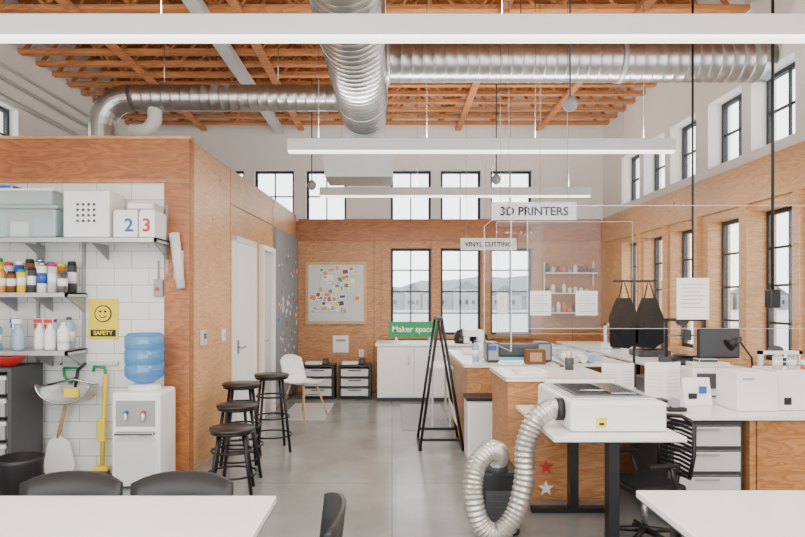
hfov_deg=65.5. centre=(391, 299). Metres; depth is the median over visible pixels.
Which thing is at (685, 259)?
window
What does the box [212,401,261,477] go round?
bar stool
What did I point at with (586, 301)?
paper
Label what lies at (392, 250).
window
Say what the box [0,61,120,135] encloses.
conduit
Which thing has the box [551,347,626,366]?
worktable
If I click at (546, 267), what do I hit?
wall rack
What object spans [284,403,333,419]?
floor mat
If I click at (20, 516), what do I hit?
work table
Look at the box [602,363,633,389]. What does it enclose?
booklet
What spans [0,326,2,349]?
bottle
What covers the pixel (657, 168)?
window
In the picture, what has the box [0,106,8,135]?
window
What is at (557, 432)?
desk
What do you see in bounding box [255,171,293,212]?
window
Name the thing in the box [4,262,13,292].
paint can
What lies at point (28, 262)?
paint can
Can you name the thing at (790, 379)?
cardboard box
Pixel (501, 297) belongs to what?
paper
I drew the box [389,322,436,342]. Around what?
sign
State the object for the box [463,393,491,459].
trash can
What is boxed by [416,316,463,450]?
easel
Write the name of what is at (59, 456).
shovel
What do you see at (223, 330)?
light switch
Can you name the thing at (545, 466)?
decals
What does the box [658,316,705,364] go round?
printer
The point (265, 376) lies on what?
bar stool
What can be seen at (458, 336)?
helmet
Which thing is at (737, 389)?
cardboard box
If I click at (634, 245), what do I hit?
window
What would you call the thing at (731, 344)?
desk lamp
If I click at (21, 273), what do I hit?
paint can
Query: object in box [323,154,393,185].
diffuser
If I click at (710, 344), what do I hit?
computer monitor
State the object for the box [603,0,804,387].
wall
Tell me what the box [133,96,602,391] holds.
wall
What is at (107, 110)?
air duct
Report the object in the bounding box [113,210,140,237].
bin
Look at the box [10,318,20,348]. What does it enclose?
spray bottle
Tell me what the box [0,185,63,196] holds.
storage tote
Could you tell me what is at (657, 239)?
window
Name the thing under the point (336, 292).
photo board
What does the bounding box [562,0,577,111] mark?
ceiling sensor
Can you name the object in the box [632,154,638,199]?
window
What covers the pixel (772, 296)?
cable
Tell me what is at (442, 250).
window
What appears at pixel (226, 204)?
wall
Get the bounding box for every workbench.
[448,350,559,441]
[556,341,748,387]
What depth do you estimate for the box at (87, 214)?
5.14 m
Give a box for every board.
[274,227,297,404]
[306,262,366,323]
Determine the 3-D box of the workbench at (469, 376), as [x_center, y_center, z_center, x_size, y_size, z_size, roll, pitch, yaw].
[1.200,1.085,7.235,0.960,0.870,1.930,0,0,0]
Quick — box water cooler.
[113,382,174,487]
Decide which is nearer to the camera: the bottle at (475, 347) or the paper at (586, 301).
the bottle at (475, 347)
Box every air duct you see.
[88,43,338,135]
[309,0,386,135]
[385,0,778,84]
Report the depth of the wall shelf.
5.31 m
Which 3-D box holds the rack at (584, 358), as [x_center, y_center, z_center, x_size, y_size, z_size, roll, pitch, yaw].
[1.927,0.606,6.520,0.335,0.080,0.200,0,0,0]
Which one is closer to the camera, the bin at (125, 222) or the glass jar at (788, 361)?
the glass jar at (788, 361)
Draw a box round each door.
[232,235,256,439]
[259,245,275,418]
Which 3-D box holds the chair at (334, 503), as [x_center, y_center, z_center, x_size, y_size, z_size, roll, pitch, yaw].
[-0.414,1.110,2.141,0.514,0.826,0.442,0,0,-6]
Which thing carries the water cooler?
on the floor
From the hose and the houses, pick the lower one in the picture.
the hose
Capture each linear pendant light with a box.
[0,0,804,42]
[287,5,675,153]
[319,119,590,197]
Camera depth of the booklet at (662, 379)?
4.92 m
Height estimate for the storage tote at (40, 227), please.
0.265 m
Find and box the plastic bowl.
[0,355,26,366]
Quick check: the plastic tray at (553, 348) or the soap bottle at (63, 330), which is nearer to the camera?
the soap bottle at (63, 330)
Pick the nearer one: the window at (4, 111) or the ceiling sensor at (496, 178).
the window at (4, 111)
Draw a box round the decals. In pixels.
[534,460,581,494]
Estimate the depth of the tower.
5.09 m
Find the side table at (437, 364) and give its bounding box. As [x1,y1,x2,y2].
[428,361,452,426]
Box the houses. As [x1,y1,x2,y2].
[393,281,787,309]
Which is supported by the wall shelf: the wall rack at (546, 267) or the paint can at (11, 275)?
the paint can at (11, 275)
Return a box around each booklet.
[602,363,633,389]
[645,362,679,397]
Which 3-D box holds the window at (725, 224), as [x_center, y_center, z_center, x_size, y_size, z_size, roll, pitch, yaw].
[3.675,-0.140,6.600,0.050,1.440,0.670,0,0,0]
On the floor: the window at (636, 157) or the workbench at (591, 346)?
the workbench at (591, 346)
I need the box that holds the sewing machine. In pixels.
[462,330,483,353]
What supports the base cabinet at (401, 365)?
on the floor
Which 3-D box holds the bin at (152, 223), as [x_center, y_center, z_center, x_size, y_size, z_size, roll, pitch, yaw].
[-2.015,-0.628,5.278,0.130,0.227,0.284,0,0,0]
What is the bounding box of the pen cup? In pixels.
[564,352,574,369]
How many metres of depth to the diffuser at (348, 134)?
6.99 m
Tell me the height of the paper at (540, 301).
0.270 m
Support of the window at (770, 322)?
in the wall at (667, 106)
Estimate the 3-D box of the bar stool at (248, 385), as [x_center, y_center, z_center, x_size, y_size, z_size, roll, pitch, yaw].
[-1.420,1.151,5.900,0.424,0.742,0.424,0,0,-5]
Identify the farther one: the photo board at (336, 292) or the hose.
the photo board at (336, 292)
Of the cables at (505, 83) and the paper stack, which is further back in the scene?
the cables at (505, 83)
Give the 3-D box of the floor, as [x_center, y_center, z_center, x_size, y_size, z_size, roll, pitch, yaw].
[-0.400,1.570,4.925,8.300,0.100,11.450,0,0,0]
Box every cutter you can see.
[483,341,551,362]
[538,379,665,431]
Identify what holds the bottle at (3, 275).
on the wall shelf
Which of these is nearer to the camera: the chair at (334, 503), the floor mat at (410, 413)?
the chair at (334, 503)
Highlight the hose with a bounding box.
[462,398,557,536]
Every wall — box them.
[0,0,132,135]
[0,136,194,472]
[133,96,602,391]
[194,143,295,469]
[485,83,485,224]
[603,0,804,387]
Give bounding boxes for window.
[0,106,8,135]
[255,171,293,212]
[307,171,345,218]
[391,171,430,218]
[391,249,430,321]
[441,171,479,218]
[441,249,479,334]
[491,171,530,201]
[491,249,530,334]
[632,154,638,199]
[632,242,636,309]
[655,154,664,190]
[655,237,661,303]
[682,120,695,179]
[682,230,692,347]
[722,93,741,162]
[722,218,738,327]
[766,62,794,144]
[766,206,791,360]
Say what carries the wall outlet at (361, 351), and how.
attached to the wall at (249, 149)
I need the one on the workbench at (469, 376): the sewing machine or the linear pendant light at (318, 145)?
the sewing machine
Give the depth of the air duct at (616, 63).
5.67 m
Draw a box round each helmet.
[454,329,470,343]
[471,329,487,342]
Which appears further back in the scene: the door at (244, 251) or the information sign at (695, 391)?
the door at (244, 251)
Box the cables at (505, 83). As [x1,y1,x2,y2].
[505,83,623,221]
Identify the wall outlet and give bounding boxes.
[154,261,163,296]
[359,349,363,356]
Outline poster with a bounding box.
[89,299,118,338]
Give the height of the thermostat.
0.140 m
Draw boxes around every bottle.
[0,267,6,292]
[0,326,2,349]
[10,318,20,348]
[11,319,24,350]
[33,318,44,349]
[43,319,55,349]
[53,319,59,348]
[57,322,68,350]
[66,317,74,348]
[472,341,478,361]
[477,340,482,357]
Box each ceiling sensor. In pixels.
[307,81,315,189]
[492,83,499,184]
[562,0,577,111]
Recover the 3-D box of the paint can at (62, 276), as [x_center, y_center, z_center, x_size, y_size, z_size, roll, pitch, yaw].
[-2.735,-0.150,5.200,0.078,0.176,0.078,0,0,0]
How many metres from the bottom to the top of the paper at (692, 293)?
0.320 m
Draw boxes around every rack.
[54,361,118,364]
[543,262,597,315]
[558,354,595,362]
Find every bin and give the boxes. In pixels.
[0,451,44,495]
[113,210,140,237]
[139,210,165,239]
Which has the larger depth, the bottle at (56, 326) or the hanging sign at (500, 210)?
the hanging sign at (500, 210)
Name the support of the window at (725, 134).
in the wall at (667, 106)
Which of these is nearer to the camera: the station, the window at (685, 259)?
the station
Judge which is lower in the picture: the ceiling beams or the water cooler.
the water cooler
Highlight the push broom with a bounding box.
[92,365,110,473]
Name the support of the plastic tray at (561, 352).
on the worktable
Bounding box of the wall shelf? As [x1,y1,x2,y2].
[0,205,169,365]
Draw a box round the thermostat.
[200,330,206,345]
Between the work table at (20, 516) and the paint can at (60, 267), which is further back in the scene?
the paint can at (60, 267)
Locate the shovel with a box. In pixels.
[44,367,78,473]
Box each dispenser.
[169,232,184,288]
[666,397,686,411]
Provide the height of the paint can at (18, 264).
0.269 m
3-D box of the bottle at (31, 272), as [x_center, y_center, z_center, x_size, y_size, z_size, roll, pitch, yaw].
[-2.990,-0.167,5.200,0.070,0.210,0.070,0,0,0]
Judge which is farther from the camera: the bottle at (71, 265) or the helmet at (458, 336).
the helmet at (458, 336)
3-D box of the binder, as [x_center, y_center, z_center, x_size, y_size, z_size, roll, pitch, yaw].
[-2.090,-0.780,5.305,0.220,0.060,0.230,0,0,0]
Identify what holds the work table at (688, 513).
on the floor
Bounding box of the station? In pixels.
[636,374,644,391]
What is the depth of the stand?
5.90 m
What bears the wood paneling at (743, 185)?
attached to the wall at (667, 106)
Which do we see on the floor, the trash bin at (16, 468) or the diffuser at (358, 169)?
the trash bin at (16, 468)
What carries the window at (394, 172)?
in the wall at (249, 149)
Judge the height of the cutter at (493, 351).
0.210 m
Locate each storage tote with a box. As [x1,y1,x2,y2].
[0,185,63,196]
[0,218,65,237]
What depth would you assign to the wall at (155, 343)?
5.50 m
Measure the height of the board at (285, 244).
2.490 m
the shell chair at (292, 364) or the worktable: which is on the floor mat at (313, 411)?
the shell chair at (292, 364)
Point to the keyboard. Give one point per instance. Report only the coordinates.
(660, 399)
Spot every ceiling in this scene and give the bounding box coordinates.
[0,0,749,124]
[81,45,320,57]
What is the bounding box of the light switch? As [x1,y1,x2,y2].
[222,329,225,340]
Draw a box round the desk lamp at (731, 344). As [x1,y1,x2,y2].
[723,336,752,367]
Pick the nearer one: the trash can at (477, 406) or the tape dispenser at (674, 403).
the tape dispenser at (674, 403)
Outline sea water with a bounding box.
[393,309,787,357]
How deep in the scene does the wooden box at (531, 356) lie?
6.30 m
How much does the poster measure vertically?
0.350 m
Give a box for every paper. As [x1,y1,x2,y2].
[333,336,348,351]
[497,293,506,314]
[530,291,550,314]
[576,291,596,314]
[677,278,708,318]
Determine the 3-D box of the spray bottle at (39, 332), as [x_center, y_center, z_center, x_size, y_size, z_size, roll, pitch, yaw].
[-2.985,0.287,5.300,0.100,0.262,0.090,0,0,0]
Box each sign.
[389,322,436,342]
[461,86,516,249]
[491,0,576,219]
[680,377,712,405]
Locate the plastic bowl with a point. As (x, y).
(5, 361)
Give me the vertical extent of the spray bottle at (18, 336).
0.262 m
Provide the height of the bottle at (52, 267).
0.243 m
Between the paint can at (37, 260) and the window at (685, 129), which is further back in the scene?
the window at (685, 129)
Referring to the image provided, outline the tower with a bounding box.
[0,363,42,454]
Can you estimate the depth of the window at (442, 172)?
10.50 m
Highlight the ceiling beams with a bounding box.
[55,0,658,133]
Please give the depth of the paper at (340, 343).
10.39 m
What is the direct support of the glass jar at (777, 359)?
on the cardboard box at (790, 379)
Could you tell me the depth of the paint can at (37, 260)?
5.33 m
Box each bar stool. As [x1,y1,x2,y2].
[207,423,257,495]
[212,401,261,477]
[219,380,263,465]
[250,372,292,451]
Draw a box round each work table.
[0,496,276,536]
[636,490,804,536]
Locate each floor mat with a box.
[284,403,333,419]
[400,404,448,429]
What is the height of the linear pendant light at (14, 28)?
1.455 m
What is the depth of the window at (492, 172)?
10.50 m
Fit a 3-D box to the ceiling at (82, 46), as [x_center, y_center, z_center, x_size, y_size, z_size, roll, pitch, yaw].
[-0.400,-3.530,4.925,8.300,0.100,11.450,0,0,0]
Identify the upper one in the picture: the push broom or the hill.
the hill
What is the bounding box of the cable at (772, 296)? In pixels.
[765,0,780,307]
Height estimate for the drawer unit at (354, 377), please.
0.620 m
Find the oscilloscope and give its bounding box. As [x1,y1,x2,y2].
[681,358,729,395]
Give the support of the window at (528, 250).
in the wall at (249, 149)
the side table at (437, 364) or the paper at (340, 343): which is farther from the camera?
the paper at (340, 343)
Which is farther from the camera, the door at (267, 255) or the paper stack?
the door at (267, 255)
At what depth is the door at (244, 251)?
7.10 m
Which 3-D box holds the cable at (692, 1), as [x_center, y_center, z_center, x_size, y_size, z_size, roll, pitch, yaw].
[2.670,-1.365,5.560,0.060,3.010,0.060,0,0,0]
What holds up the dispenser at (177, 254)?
attached to the wall at (155, 343)
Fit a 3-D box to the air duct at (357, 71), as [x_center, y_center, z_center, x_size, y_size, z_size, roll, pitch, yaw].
[-0.310,-2.328,3.180,0.528,1.024,7.560,0,0,0]
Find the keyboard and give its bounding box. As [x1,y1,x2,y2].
[655,398,667,402]
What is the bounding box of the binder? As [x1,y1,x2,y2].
[127,203,162,212]
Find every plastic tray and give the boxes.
[552,347,567,349]
[559,351,582,353]
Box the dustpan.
[34,362,99,404]
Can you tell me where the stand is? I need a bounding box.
[609,277,663,387]
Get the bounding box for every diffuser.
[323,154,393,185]
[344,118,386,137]
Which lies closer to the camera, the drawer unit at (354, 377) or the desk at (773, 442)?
the desk at (773, 442)
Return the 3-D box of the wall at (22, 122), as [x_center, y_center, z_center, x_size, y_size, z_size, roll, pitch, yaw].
[-4.425,-0.980,4.800,0.250,5.000,11.200,0,0,0]
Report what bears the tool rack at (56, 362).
attached to the wall at (155, 343)
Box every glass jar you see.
[772,354,782,368]
[786,354,796,364]
[800,354,804,368]
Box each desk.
[516,405,686,536]
[620,388,804,489]
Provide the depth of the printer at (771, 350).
5.26 m
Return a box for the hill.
[393,276,527,308]
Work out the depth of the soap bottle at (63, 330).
5.19 m
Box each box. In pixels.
[64,191,124,237]
[524,349,545,363]
[716,368,776,410]
[752,366,804,409]
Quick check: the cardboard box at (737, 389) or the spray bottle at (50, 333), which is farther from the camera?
the spray bottle at (50, 333)
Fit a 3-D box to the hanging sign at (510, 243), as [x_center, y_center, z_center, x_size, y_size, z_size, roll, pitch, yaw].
[1.280,-1.755,8.298,0.740,2.190,0.012,0,0,0]
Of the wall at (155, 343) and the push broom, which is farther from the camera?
the wall at (155, 343)
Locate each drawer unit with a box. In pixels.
[303,358,336,399]
[338,358,371,399]
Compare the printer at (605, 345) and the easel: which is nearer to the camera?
the easel
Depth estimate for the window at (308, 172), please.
10.50 m
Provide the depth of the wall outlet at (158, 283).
5.46 m
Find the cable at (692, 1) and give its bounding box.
[691,0,693,277]
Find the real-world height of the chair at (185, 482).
0.798 m
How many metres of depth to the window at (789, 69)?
5.86 m
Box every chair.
[19,470,122,495]
[130,470,233,495]
[279,354,327,419]
[319,492,345,536]
[604,413,696,536]
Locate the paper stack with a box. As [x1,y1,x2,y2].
[511,367,548,374]
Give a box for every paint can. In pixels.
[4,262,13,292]
[7,271,16,292]
[14,261,23,292]
[17,269,26,292]
[25,259,34,271]
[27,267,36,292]
[35,259,44,269]
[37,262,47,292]
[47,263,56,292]
[57,263,65,273]
[57,271,67,292]
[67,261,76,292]
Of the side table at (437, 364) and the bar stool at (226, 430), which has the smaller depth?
the bar stool at (226, 430)
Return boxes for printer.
[601,323,636,349]
[629,343,670,356]
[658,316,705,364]
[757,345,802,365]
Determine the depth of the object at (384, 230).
10.37 m
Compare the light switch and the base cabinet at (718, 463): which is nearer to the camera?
the base cabinet at (718, 463)
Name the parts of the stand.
apron, apron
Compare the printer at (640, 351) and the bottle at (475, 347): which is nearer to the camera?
the bottle at (475, 347)
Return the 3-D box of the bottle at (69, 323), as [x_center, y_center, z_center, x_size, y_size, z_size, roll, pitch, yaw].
[-2.780,0.283,5.390,0.091,0.270,0.091,0,0,0]
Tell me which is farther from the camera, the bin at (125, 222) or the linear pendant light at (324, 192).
the linear pendant light at (324, 192)
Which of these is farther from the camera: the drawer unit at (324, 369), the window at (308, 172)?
the window at (308, 172)
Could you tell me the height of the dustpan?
0.338 m
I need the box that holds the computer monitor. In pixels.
[697,328,739,360]
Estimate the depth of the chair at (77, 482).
2.63 m
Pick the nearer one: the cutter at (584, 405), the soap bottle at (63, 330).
the cutter at (584, 405)
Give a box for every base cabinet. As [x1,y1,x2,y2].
[375,340,473,400]
[635,421,741,497]
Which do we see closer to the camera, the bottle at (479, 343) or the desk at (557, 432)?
the desk at (557, 432)
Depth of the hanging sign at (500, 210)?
5.60 m
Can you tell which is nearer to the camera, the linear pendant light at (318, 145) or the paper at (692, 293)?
the paper at (692, 293)
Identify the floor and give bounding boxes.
[43,392,682,536]

